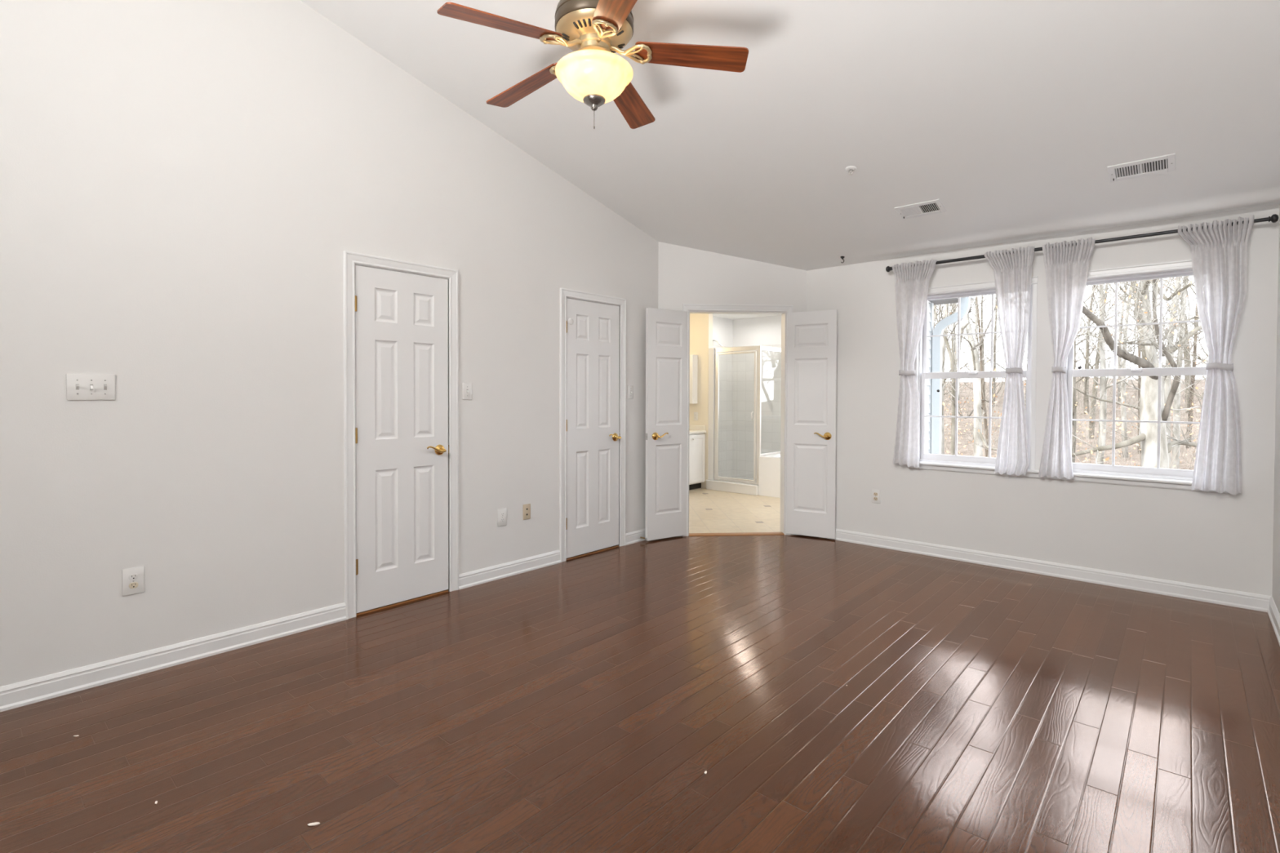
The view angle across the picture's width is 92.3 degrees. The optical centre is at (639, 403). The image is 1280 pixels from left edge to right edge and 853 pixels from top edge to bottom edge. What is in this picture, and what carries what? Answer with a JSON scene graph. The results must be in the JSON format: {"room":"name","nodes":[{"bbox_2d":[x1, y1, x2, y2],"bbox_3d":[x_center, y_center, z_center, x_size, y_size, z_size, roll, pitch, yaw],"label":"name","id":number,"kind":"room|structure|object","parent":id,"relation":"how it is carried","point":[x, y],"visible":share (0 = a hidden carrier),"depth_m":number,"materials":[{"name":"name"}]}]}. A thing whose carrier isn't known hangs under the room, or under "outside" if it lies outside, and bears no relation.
{"room":"empty bedroom","nodes":[
{"label":"empty bedroom","id":0,"kind":"room"},
{"bbox_2d":[0,0,658,686],"bbox_3d":[-2.639,-1.118,2.538,0.120,4.749,8.495,1,1,42],"label":"wall","id":1,"kind":"structure","parent":0,"point":[185,185],"depth_m":3.08,"materials":[{"name":"paint"}]},
{"bbox_2d":[66,373,115,399],"bbox_3d":[-2.415,-0.071,2.705,0.018,0.116,0.163,1,1,42],"label":"light switch","id":2,"kind":"object","parent":1,"relation":"attached to","point":[78,386],"visible":1,"depth_m":2.70,"materials":[{"name":"white plastic"}]},
{"bbox_2d":[122,565,144,595],"bbox_3d":[-2.329,0.818,2.825,0.009,0.122,0.080,1,1,42],"label":"power outlet","id":3,"kind":"object","parent":1,"relation":"attached to","point":[133,579],"visible":1,"depth_m":2.82,"materials":[{"name":"white plastic"}]},
{"bbox_2d":[128,582,137,588],"bbox_3d":[-2.327,0.837,2.823,0.004,0.026,0.034,1,1,42],"label":"receptacle","id":4,"kind":"object","parent":3,"relation":"attached to","point":[131,584],"depth_m":2.82,"materials":[{"name":"beige plastic"}]},
{"bbox_2d":[128,573,137,580],"bbox_3d":[-2.327,0.798,2.823,0.004,0.026,0.034,1,1,42],"label":"receptacle","id":5,"kind":"object","parent":3,"relation":"attached to","point":[131,576],"depth_m":2.82,"materials":[{"name":"white plastic"}]},
{"bbox_2d":[0,602,346,711],"bbox_3d":[-3.524,1.222,1.484,0.020,0.097,5.500,1,1,42],"label":"baseboard","id":6,"kind":"structure","parent":1,"relation":"attached to","point":[17,695],"depth_m":2.89,"materials":[{"name":"white paint"}]},
{"bbox_2d":[342,250,458,619],"bbox_3d":[-1.493,0.183,3.834,0.138,2.115,0.734,1,1,42],"label":"door frame","id":7,"kind":"structure","parent":1,"relation":"attached to","point":[350,260],"depth_m":3.57,"materials":[{"name":"white paint"}]},
{"bbox_2d":[355,265,448,613],"bbox_3d":[-1.446,0.211,3.789,0.098,2.030,0.613,1,1,42],"label":"door","id":8,"kind":"structure","parent":1,"relation":"in","point":[402,318],"depth_m":3.78,"materials":[{"name":"white paint"}]},
{"bbox_2d":[462,382,471,399],"bbox_3d":[-1.155,-0.081,4.117,0.018,0.116,0.072,1,1,42],"label":"light switch","id":9,"kind":"object","parent":1,"relation":"attached to","point":[466,387],"visible":1,"depth_m":4.11,"materials":[{"name":"white plastic"}]},
{"bbox_2d":[497,507,506,526],"bbox_3d":[-0.974,0.807,4.344,0.009,0.122,0.078,1,1,42],"label":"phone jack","id":10,"kind":"object","parent":1,"relation":"attached to","point":[502,513],"visible":1,"depth_m":4.34,"materials":[{"name":"white plastic"}]},
{"bbox_2d":[523,503,530,519],"bbox_3d":[-0.830,0.797,4.505,0.009,0.112,0.066,1,1,42],"label":"power outlet","id":11,"kind":"object","parent":1,"relation":"attached to","point":[526,508],"visible":1,"depth_m":4.50,"materials":[{"name":"beige plastic"}]},
{"bbox_2d":[559,288,626,562],"bbox_3d":[-0.414,0.168,5.043,0.138,2.115,0.736,1,1,42],"label":"door frame","id":12,"kind":"structure","parent":1,"relation":"attached to","point":[564,293],"depth_m":4.78,"materials":[{"name":"white paint"}]},
{"bbox_2d":[566,297,621,558],"bbox_3d":[-0.367,0.196,4.998,0.098,2.030,0.613,1,1,42],"label":"door","id":13,"kind":"structure","parent":1,"relation":"in","point":[593,329],"depth_m":5.00,"materials":[{"name":"white paint"}]},
{"bbox_2d":[627,385,633,399],"bbox_3d":[-0.076,-0.096,5.327,0.018,0.116,0.070,1,1,42],"label":"light switch","id":14,"kind":"object","parent":1,"relation":"attached to","point":[630,388],"visible":1,"depth_m":5.33,"materials":[{"name":"white plastic"}]},
{"bbox_2d":[458,550,560,590],"bbox_3d":[-0.911,1.185,4.413,0.020,0.097,0.888,1,1,42],"label":"baseboard","id":15,"kind":"structure","parent":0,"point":[473,578],"depth_m":4.37,"materials":[{"name":"white paint"}]},
{"bbox_2d":[0,488,1279,852],"bbox_3d":[-0.600,1.280,3.197,5.904,0.065,11.950,1,1,42],"label":"floor","id":16,"kind":"structure","parent":0,"point":[584,704],"depth_m":2.43,"materials":[{"name":"brown wood"}]},
{"bbox_2d":[307,822,319,826],"bbox_3d":[-0.984,1.270,1.854,0.038,0.007,0.014,0,1,-10],"label":"crumb","id":17,"kind":"object","parent":16,"relation":"on","point":[315,823],"visible":1,"depth_m":1.85,"materials":[{"name":"white"}]},
{"bbox_2d":[356,589,448,615],"bbox_3d":[-1.503,1.236,3.856,0.114,0.009,0.598,1,1,42],"label":"threshold","id":18,"kind":"object","parent":16,"relation":"on","point":[446,590],"visible":0.36,"depth_m":3.80,"materials":[{"name":"brown wood"}]},
{"bbox_2d":[566,545,618,559],"bbox_3d":[-0.424,1.222,5.066,0.114,0.006,0.598,1,1,42],"label":"threshold","id":19,"kind":"object","parent":16,"relation":"on","point":[608,548],"visible":0.36,"depth_m":5.03,"materials":[{"name":"brown wood"}]},
{"bbox_2d":[688,432,705,489],"bbox_3d":[0.185,0.793,8.052,0.600,0.766,1.549,1,1,42],"label":"vanity cabinet","id":20,"kind":"object","parent":16,"relation":"on","point":[696,441],"visible":0.22,"depth_m":8.32,"materials":[{"name":"white paint"}]},
{"bbox_2d":[688,425,706,434],"bbox_3d":[0.173,0.361,8.045,0.581,0.097,1.569,1,1,42],"label":"countertop","id":21,"kind":"structure","parent":20,"relation":"on","point":[692,428],"depth_m":8.46,"materials":[{"name":"beige stone"}]},
{"bbox_2d":[688,532,783,536],"bbox_3d":[0.891,1.215,5.710,0.889,0.010,0.085,0,1,-4],"label":"threshold","id":22,"kind":"object","parent":16,"relation":"on","point":[738,533],"visible":0.85,"depth_m":5.69,"materials":[{"name":"brown wood"}]},
{"bbox_2d":[706,345,781,495],"bbox_3d":[1.452,0.210,8.622,1.089,1.925,1.101,1,1,42],"label":"shower frame","id":23,"kind":"object","parent":16,"relation":"on","point":[747,486],"visible":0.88,"depth_m":8.21,"materials":[{"name":"white metal"}]},
{"bbox_2d":[758,453,780,497],"bbox_3d":[2.458,0.938,7.769,1.563,0.501,1.049,1,1,42],"label":"bathtub","id":24,"kind":"object","parent":16,"relation":"on","point":[769,465],"visible":0.13,"depth_m":7.80,"materials":[{"name":"white ceramic"}]},
{"bbox_2d":[688,313,712,488],"bbox_3d":[0.703,-0.045,8.686,0.710,2.439,0.100,1,1,42],"label":"wall","id":25,"kind":"structure","parent":0,"point":[700,324],"depth_m":8.47,"materials":[{"name":"beige paint"}]},
{"bbox_2d":[689,354,697,404],"bbox_3d":[0.616,-0.333,8.614,0.390,0.676,0.117,1,1,42],"label":"medicine cabinet","id":26,"kind":"object","parent":25,"relation":"attached to","point":[693,358],"visible":0.42,"depth_m":8.47,"materials":[{"name":"white paint"}]},
{"bbox_2d":[693,412,697,420],"bbox_3d":[0.776,0.183,8.551,0.072,0.116,0.009,1,1,42],"label":"power outlet","id":27,"kind":"object","parent":25,"relation":"attached to","point":[695,414],"visible":1,"depth_m":8.55,"materials":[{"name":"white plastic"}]},
{"bbox_2d":[712,316,733,477],"bbox_3d":[1.060,-0.050,9.071,0.111,2.439,0.950,1,1,42],"label":"wall","id":28,"kind":"structure","parent":0,"point":[725,436],"depth_m":9.24,"materials":[{"name":"paint"}]},
{"bbox_2d":[712,339,725,347],"bbox_3d":[1.154,-0.837,8.904,0.242,0.181,0.076,1,1,42],"label":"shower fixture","id":29,"kind":"object","parent":28,"relation":"attached to","point":[718,343],"visible":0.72,"depth_m":8.90,"materials":[{"name":"silver metal"}]},
{"bbox_2d":[657,241,806,534],"bbox_3d":[0.847,-0.127,5.715,1.378,2.693,0.120,0,1,-4],"label":"wall","id":30,"kind":"structure","parent":0,"point":[686,275],"depth_m":5.63,"materials":[{"name":"paint"}]},
{"bbox_2d":[644,307,688,541],"bbox_3d":[0.263,0.186,5.491,0.472,2.042,0.104,0,1,-34],"label":"door","id":31,"kind":"structure","parent":30,"relation":"in","point":[666,330],"depth_m":5.49,"materials":[{"name":"white paint"}]},
{"bbox_2d":[625,528,794,545],"bbox_3d":[0.672,1.172,5.620,1.722,0.097,0.265,0,1,-14],"label":"baseboard","id":32,"kind":"structure","parent":30,"relation":"attached to","point":[633,537],"depth_m":5.38,"materials":[{"name":"white paint"}]},
{"bbox_2d":[681,303,793,536],"bbox_3d":[0.893,0.157,5.715,1.027,2.126,0.142,0,1,-4],"label":"door frame","id":33,"kind":"structure","parent":30,"relation":"attached to","point":[692,308],"depth_m":5.67,"materials":[{"name":"white paint"}]},
{"bbox_2d":[784,309,837,538],"bbox_3d":[1.534,0.189,5.571,0.464,2.042,0.104,1,1,30],"label":"door","id":34,"kind":"structure","parent":30,"relation":"in","point":[812,335],"depth_m":5.57,"materials":[{"name":"white paint"}]},
{"bbox_2d":[732,315,781,478],"bbox_3d":[2.469,-0.038,8.548,2.910,2.439,0.156,1,1,42],"label":"wall","id":35,"kind":"structure","parent":0,"point":[743,364],"depth_m":9.15,"materials":[{"name":"paint"}]},
{"bbox_2d":[928,302,933,453],"bbox_3d":[3.573,0.278,7.654,0.112,3.040,0.075,1,1,42],"label":"board","id":36,"kind":"object","parent":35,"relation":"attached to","point":[931,313],"visible":0.21,"depth_m":7.59,"materials":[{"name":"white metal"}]},
{"bbox_2d":[300,0,1279,319],"bbox_3d":[-0.571,-2.412,3.147,6.125,2.450,12.220,1,1,42],"label":"ceiling","id":37,"kind":"structure","parent":0,"point":[1012,115],"depth_m":3.48,"materials":[{"name":"paint"}]},
{"bbox_2d":[436,0,748,128],"bbox_3d":[-0.233,-1.627,2.681,1.250,0.868,1.280,1,1,42],"label":"ceiling fan","id":38,"kind":"object","parent":37,"relation":"hanging from","point":[595,76],"visible":1,"depth_m":2.60,"materials":[{"name":"brown wood"}]},
{"bbox_2d":[845,165,857,175],"bbox_3d":[1.381,-1.515,4.015,0.070,0.050,0.072,-1,1,-42],"label":"sprinkler head","id":39,"kind":"object","parent":37,"relation":"attached to","point":[851,169],"visible":1,"depth_m":4.00},
{"bbox_2d":[894,199,946,219],"bbox_3d":[1.986,-1.370,4.354,0.300,0.052,0.179,1,1,42],"label":"ceiling vent","id":40,"kind":"object","parent":37,"relation":"in","point":[933,206],"visible":1,"depth_m":4.35,"materials":[{"name":"white metal"}]},
{"bbox_2d":[1106,153,1175,182],"bbox_3d":[2.896,-1.354,3.550,0.300,0.052,0.179,1,1,42],"label":"ceiling vent","id":41,"kind":"object","parent":37,"relation":"in","point":[1153,166],"visible":1,"depth_m":3.54,"materials":[{"name":"white metal"}]},
{"bbox_2d":[924,302,931,453],"bbox_3d":[2.711,0.291,6.624,0.016,3.040,2.610,1,1,42],"label":"wall","id":42,"kind":"structure","parent":0,"point":[927,380],"depth_m":7.54,"materials":[{"name":"paint"}]},
{"bbox_2d":[928,297,957,305],"bbox_3d":[2.260,-1.574,7.218,2.152,0.650,2.930,1,1,42],"label":"roof eave","id":43,"kind":"object","parent":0,"point":[953,300],"depth_m":7.56},
{"bbox_2d":[931,296,970,453],"bbox_3d":[3.769,0.192,7.468,0.405,3.020,0.075,1,1,42],"label":"downspout","id":44,"kind":"object","parent":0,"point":[965,304],"visible":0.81,"depth_m":7.53,"materials":[{"name":"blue metal"}]},
{"bbox_2d":[806,204,1279,595],"bbox_3d":[2.730,0.013,4.740,3.260,2.452,0.150,1,1,42],"label":"wall","id":45,"kind":"structure","parent":0,"point":[1223,540],"depth_m":4.42,"materials":[{"name":"paint"}]},
{"bbox_2d":[871,488,879,503],"bbox_3d":[2.024,0.800,5.274,0.074,0.116,0.009,1,1,42],"label":"power outlet","id":46,"kind":"object","parent":45,"relation":"attached to","point":[875,497],"visible":1,"depth_m":5.27,"materials":[{"name":"white plastic"}]},
{"bbox_2d":[918,284,1032,469],"bbox_3d":[2.636,-0.197,4.849,0.810,1.366,0.100,1,1,42],"label":"window","id":47,"kind":"structure","parent":45,"relation":"in","point":[923,374],"depth_m":4.91,"materials":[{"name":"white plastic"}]},
{"bbox_2d":[820,528,1271,612],"bbox_3d":[2.663,1.192,4.701,3.040,0.097,0.020,1,1,42],"label":"baseboard","id":48,"kind":"structure","parent":45,"relation":"attached to","point":[1255,602],"depth_m":4.34,"materials":[{"name":"white paint"}]},
{"bbox_2d":[914,259,1206,480],"bbox_3d":[2.988,-0.215,4.491,1.872,1.418,0.165,1,1,42],"label":"window","id":49,"kind":"structure","parent":45,"relation":"in","point":[1132,471],"depth_m":4.24,"materials":[{"name":"white plastic"}]},
{"bbox_2d":[907,461,1229,493],"bbox_3d":[2.954,0.521,4.467,1.980,0.060,0.110,1,1,42],"label":"window sill","id":50,"kind":"structure","parent":45,"relation":"attached to","point":[1186,485],"depth_m":4.27,"materials":[{"name":"white paint"}]},
{"bbox_2d":[885,213,1278,271],"bbox_3d":[2.917,-1.091,4.381,2.274,0.070,0.115,1,1,42],"label":"curtain rod","id":51,"kind":"object","parent":45,"relation":"attached to","point":[1274,218],"visible":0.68,"depth_m":4.07,"materials":[{"name":"black metal"}]},
{"bbox_2d":[892,258,937,467],"bbox_3d":[2.211,-0.311,4.969,0.349,1.673,0.082,1,1,37],"label":"curtain","id":52,"kind":"object","parent":51,"relation":"hanging from","point":[912,282],"visible":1,"depth_m":4.99,"materials":[{"name":"fabric"}]},
{"bbox_2d":[984,245,1035,475],"bbox_3d":[2.707,-0.304,4.522,0.324,1.669,0.080,1,1,42],"label":"curtain","id":53,"kind":"object","parent":51,"relation":"hanging from","point":[1012,272],"visible":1,"depth_m":4.50,"materials":[{"name":"fabric"}]},
{"bbox_2d":[1038,237,1095,479],"bbox_3d":[2.972,-0.302,4.287,0.311,1.666,0.084,1,1,42],"label":"curtain","id":54,"kind":"object","parent":51,"relation":"hanging from","point":[1066,268],"visible":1,"depth_m":4.30,"materials":[{"name":"fabric"}]},
{"bbox_2d":[1177,214,1253,494],"bbox_3d":[3.531,-0.285,3.787,0.344,1.681,0.084,1,1,42],"label":"curtain","id":55,"kind":"object","parent":51,"relation":"hanging from","point":[1219,255],"visible":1,"depth_m":3.77,"materials":[{"name":"fabric"}]},
{"bbox_2d":[1271,203,1279,613],"bbox_3d":[0.783,-1.072,0.179,0.120,4.749,9.530,1,1,42],"label":"wall","id":56,"kind":"structure","parent":0,"point":[1276,545],"depth_m":3.58,"materials":[{"name":"paint"}]},
{"bbox_2d":[1267,596,1279,645],"bbox_3d":[0.708,1.253,0.242,0.020,0.097,9.280,1,1,42],"label":"baseboard","id":57,"kind":"structure","parent":56,"relation":"attached to","point":[1273,614],"depth_m":3.46,"materials":[{"name":"white paint"}]},
{"label":"outside","id":58,"kind":"structure","parent":0,"visible":0},
{"bbox_2d":[943,377,1204,470],"bbox_3d":[13.535,1.091,35.648,70.000,6.492,60.000,1,1,42],"label":"ground","id":59,"kind":"structure","parent":58,"point":[1129,393],"depth_m":34.51,"materials":[{"name":"brown soil"}]},
{"bbox_2d":[933,303,970,387],"bbox_3d":[13.123,-3.577,27.450,4.645,13.356,3.438,0,1,-27],"label":"tree","id":60,"kind":"object","parent":59,"relation":"on","point":[935,317],"visible":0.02,"depth_m":27.24,"materials":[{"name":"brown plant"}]},
{"bbox_2d":[933,305,972,394],"bbox_3d":[10.368,-2.267,21.606,3.064,12.400,4.283,0,1,-18],"label":"tree","id":61,"kind":"object","parent":59,"relation":"on","point":[936,305],"visible":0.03,"depth_m":21.05,"materials":[{"name":"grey plant"}]},
{"bbox_2d":[937,302,970,435],"bbox_3d":[17.951,-5.736,34.696,4.064,15.789,5.492,0,1,10],"label":"tree","id":62,"kind":"object","parent":59,"relation":"on","point":[953,326],"visible":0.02,"depth_m":34.94,"materials":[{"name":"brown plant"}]},
{"bbox_2d":[939,300,972,372],"bbox_3d":[22.357,-6.200,44.362,3.919,13.983,5.533,0,1,14],"label":"tree","id":63,"kind":"object","parent":59,"relation":"on","point":[971,300],"visible":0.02,"depth_m":43.83,"materials":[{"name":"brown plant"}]},
{"bbox_2d":[933,297,982,454],"bbox_3d":[9.915,-4.833,18.477,5.111,18.235,7.216,0,1,-23],"label":"tree","id":64,"kind":"object","parent":59,"relation":"on","point":[944,344],"visible":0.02,"depth_m":18.86,"materials":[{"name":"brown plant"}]},
{"bbox_2d":[935,303,987,386],"bbox_3d":[7.834,-3.312,16.922,5.469,15.832,3.912,1,1,25],"label":"tree","id":65,"kind":"object","parent":59,"relation":"on","point":[968,362],"visible":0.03,"depth_m":16.52,"materials":[{"name":"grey plant"}]},
{"bbox_2d":[933,296,1001,457],"bbox_3d":[7.553,0.009,13.821,2.551,10.072,2.566,1,1,38],"label":"forked tree","id":66,"kind":"object","parent":59,"relation":"on","point":[978,437],"visible":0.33,"depth_m":14.02,"materials":[{"name":"grey plant"}]},
{"bbox_2d":[933,297,1005,455],"bbox_3d":[7.740,0.493,15.106,2.026,10.034,3.401,0,1,-11],"label":"tree","id":67,"kind":"object","parent":59,"relation":"on","point":[952,366],"visible":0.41,"depth_m":15.26,"materials":[{"name":"grey plant"}]},
{"bbox_2d":[952,294,1001,457],"bbox_3d":[12.408,-3.013,21.929,4.228,13.401,4.398,0,1,-13],"label":"tree","id":68,"kind":"object","parent":59,"relation":"on","point":[980,347],"visible":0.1,"depth_m":21.70,"materials":[{"name":"beige plant"}]},
{"bbox_2d":[955,295,1002,439],"bbox_3d":[18.060,-4.617,33.329,3.600,13.985,4.864,0,1,-9],"label":"tree","id":69,"kind":"object","parent":59,"relation":"on","point":[975,308],"visible":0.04,"depth_m":33.14,"materials":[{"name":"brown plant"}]},
{"bbox_2d":[956,294,1001,425],"bbox_3d":[20.622,-5.012,37.162,4.014,13.386,5.364,0,1,-35],"label":"tree","id":70,"kind":"object","parent":59,"relation":"on","point":[981,315],"visible":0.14,"depth_m":37.35,"materials":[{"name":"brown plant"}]},
{"bbox_2d":[984,294,1000,408],"bbox_3d":[25.281,-6.532,43.523,4.289,14.305,5.733,-1,1,-40],"label":"tree","id":71,"kind":"object","parent":59,"relation":"on","point":[996,317],"visible":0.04,"depth_m":43.25,"materials":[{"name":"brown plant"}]},
{"bbox_2d":[982,295,1022,369],"bbox_3d":[20.027,-6.307,32.673,6.973,17.623,4.940,-1,1,-42],"label":"tree","id":72,"kind":"object","parent":59,"relation":"on","point":[982,295],"visible":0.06,"depth_m":31.99,"materials":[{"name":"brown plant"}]},
{"bbox_2d":[1026,335,1093,365],"bbox_3d":[14.848,-4.745,24.080,4.558,16.262,6.435,-1,1,-39],"label":"tree","id":73,"kind":"object","parent":59,"relation":"on","point":[1027,335],"visible":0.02,"depth_m":21.94,"materials":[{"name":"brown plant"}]},
{"bbox_2d":[1022,284,1115,370],"bbox_3d":[12.319,-3.601,17.899,5.023,15.304,4.828,1,1,23],"label":"tree","id":74,"kind":"object","parent":59,"relation":"on","point":[1114,285],"visible":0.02,"depth_m":17.20,"materials":[{"name":"beige plant"}]},
{"bbox_2d":[942,351,1204,466],"bbox_3d":[14.596,0.706,24.502,15.525,6.910,24.084,1,1,42],"label":"copper beech","id":75,"kind":"object","parent":59,"relation":"on","point":[995,402],"visible":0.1,"depth_m":22.58,"materials":[{"name":"orange plant"}]},
{"bbox_2d":[941,280,1208,470],"bbox_3d":[21.902,-2.683,35.551,31.776,14.557,54.795,1,1,42],"label":"trees","id":76,"kind":"object","parent":59,"relation":"on","point":[974,328],"visible":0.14,"depth_m":32.24,"materials":[{"name":"plant"}]},
{"bbox_2d":[949,275,1206,468],"bbox_3d":[8.222,-1.096,10.334,5.700,10.460,4.192,0,1,-24],"label":"leaning tree","id":77,"kind":"object","parent":59,"relation":"on","point":[1148,436],"visible":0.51,"depth_m":10.64,"materials":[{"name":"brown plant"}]},
{"bbox_2d":[1075,314,1099,354],"bbox_3d":[14.270,-5.190,22.088,5.805,17.686,5.580,0,1,-13],"label":"tree","id":78,"kind":"object","parent":59,"relation":"on","point":[1099,314],"visible":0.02,"depth_m":21.04,"materials":[{"name":"beige plant"}]},
{"bbox_2d":[1073,286,1127,362],"bbox_3d":[10.531,-4.453,15.704,5.579,17.684,5.804,0,1,-8],"label":"tree","id":79,"kind":"object","parent":59,"relation":"on","point":[1089,286],"visible":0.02,"depth_m":16.18,"materials":[{"name":"beige plant"}]},
{"bbox_2d":[1071,283,1129,462],"bbox_3d":[14.594,-2.502,20.894,4.966,12.392,3.716,0,1,14],"label":"tree","id":80,"kind":"object","parent":59,"relation":"on","point":[1074,382],"visible":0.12,"depth_m":20.53,"materials":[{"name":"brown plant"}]},
{"bbox_2d":[1081,284,1120,413],"bbox_3d":[27.398,-6.149,36.697,3.519,14.241,4.919,0,1,21],"label":"tree","id":81,"kind":"object","parent":59,"relation":"on","point":[1086,344],"visible":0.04,"depth_m":37.00,"materials":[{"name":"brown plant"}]},
{"bbox_2d":[1075,282,1139,439],"bbox_3d":[23.179,-5.051,31.287,4.976,14.407,3.560,1,1,25],"label":"tree","id":82,"kind":"object","parent":59,"relation":"on","point":[1094,391],"visible":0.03,"depth_m":31.68,"materials":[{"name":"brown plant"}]},
{"bbox_2d":[1092,281,1129,402],"bbox_3d":[33.370,-8.202,41.522,4.822,17.205,6.808,0,1,-30],"label":"tree","id":83,"kind":"object","parent":59,"relation":"on","point":[1119,337],"visible":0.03,"depth_m":41.86,"materials":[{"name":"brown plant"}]},
{"bbox_2d":[1026,280,1202,409],"bbox_3d":[12.975,-2.702,16.084,4.812,13.930,3.442,0,1,-26],"label":"tree","id":84,"kind":"object","parent":59,"relation":"on","point":[1141,331],"visible":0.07,"depth_m":15.79,"materials":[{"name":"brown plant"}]},
{"bbox_2d":[1085,287,1151,453],"bbox_3d":[23.120,-4.340,27.853,4.517,13.763,4.342,0,1,-29],"label":"tree","id":85,"kind":"object","parent":59,"relation":"on","point":[1140,347],"visible":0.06,"depth_m":28.04,"materials":[{"name":"beige plant"}]},
{"bbox_2d":[1083,283,1168,457],"bbox_3d":[21.604,-5.239,26.457,4.479,15.981,6.324,0,1,12],"label":"tree","id":86,"kind":"object","parent":59,"relation":"on","point":[1123,390],"visible":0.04,"depth_m":27.07,"materials":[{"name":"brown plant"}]},
{"bbox_2d":[1073,282,1191,464],"bbox_3d":[13.867,-2.697,18.693,3.397,13.196,4.590,0,1,8],"label":"tree","id":87,"kind":"object","parent":59,"relation":"on","point":[1103,411],"visible":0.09,"depth_m":18.43,"materials":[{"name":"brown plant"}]},
{"bbox_2d":[1094,275,1188,469],"bbox_3d":[18.066,-4.245,20.051,6.174,15.603,4.373,0,1,19],"label":"tree","id":88,"kind":"object","parent":59,"relation":"on","point":[1177,397],"visible":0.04,"depth_m":19.91,"materials":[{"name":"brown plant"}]},
{"bbox_2d":[1103,276,1195,467],"bbox_3d":[15.943,-4.314,17.502,4.570,16.305,6.452,0,1,-4],"label":"tree","id":89,"kind":"object","parent":59,"relation":"on","point":[1166,388],"visible":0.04,"depth_m":18.02,"materials":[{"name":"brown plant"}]},
{"bbox_2d":[1131,277,1173,339],"bbox_3d":[28.632,-6.736,33.232,5.144,15.701,4.014,0,1,-25],"label":"tree","id":90,"kind":"object","parent":59,"relation":"on","point":[1173,277],"visible":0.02,"depth_m":33.55,"materials":[{"name":"beige plant"}]},
{"bbox_2d":[1137,278,1199,413],"bbox_3d":[30.966,-4.825,35.181,3.867,11.196,2.766,0,1,-20],"label":"tree","id":91,"kind":"object","parent":59,"relation":"on","point":[1184,353],"visible":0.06,"depth_m":34.78,"materials":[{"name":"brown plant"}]},
{"bbox_2d":[1150,277,1202,330],"bbox_3d":[20.926,-4.678,21.519,5.450,15.670,4.034,0,1,14],"label":"tree","id":92,"kind":"object","parent":59,"relation":"on","point":[1188,277],"visible":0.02,"depth_m":21.27,"materials":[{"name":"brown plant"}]},
{"bbox_2d":[1159,279,1200,407],"bbox_3d":[34.764,-6.655,39.026,5.006,14.494,3.581,0,1,11],"label":"tree","id":93,"kind":"object","parent":59,"relation":"on","point":[1188,357],"visible":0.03,"depth_m":38.57,"materials":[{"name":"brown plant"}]},
{"bbox_2d":[1175,277,1208,361],"bbox_3d":[16.067,-2.799,16.916,3.919,13.069,5.238,0,1,-8],"label":"tree","id":94,"kind":"object","parent":59,"relation":"on","point":[1187,352],"visible":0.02,"depth_m":17.68,"materials":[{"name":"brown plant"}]},
{"bbox_2d":[1177,313,1208,363],"bbox_3d":[15.829,-4.796,15.508,5.296,17.662,7.078,0,1,-22],"label":"tree","id":95,"kind":"object","parent":59,"relation":"on","point":[1199,357],"visible":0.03,"depth_m":15.73,"materials":[{"name":"grey plant"}]},
{"bbox_2d":[1179,276,1208,448],"bbox_3d":[24.956,-3.756,27.791,3.067,11.996,3.930,-1,1,-44],"label":"tree","id":96,"kind":"object","parent":59,"relation":"on","point":[1195,337],"visible":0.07,"depth_m":27.43,"materials":[{"name":"beige plant"}]},
{"bbox_2d":[1180,351,1208,399],"bbox_3d":[12.937,-3.274,13.318,6.240,15.570,4.669,1,1,34],"label":"tree","id":97,"kind":"object","parent":59,"relation":"on","point":[1197,396],"visible":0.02,"depth_m":12.87,"materials":[{"name":"grey plant"}]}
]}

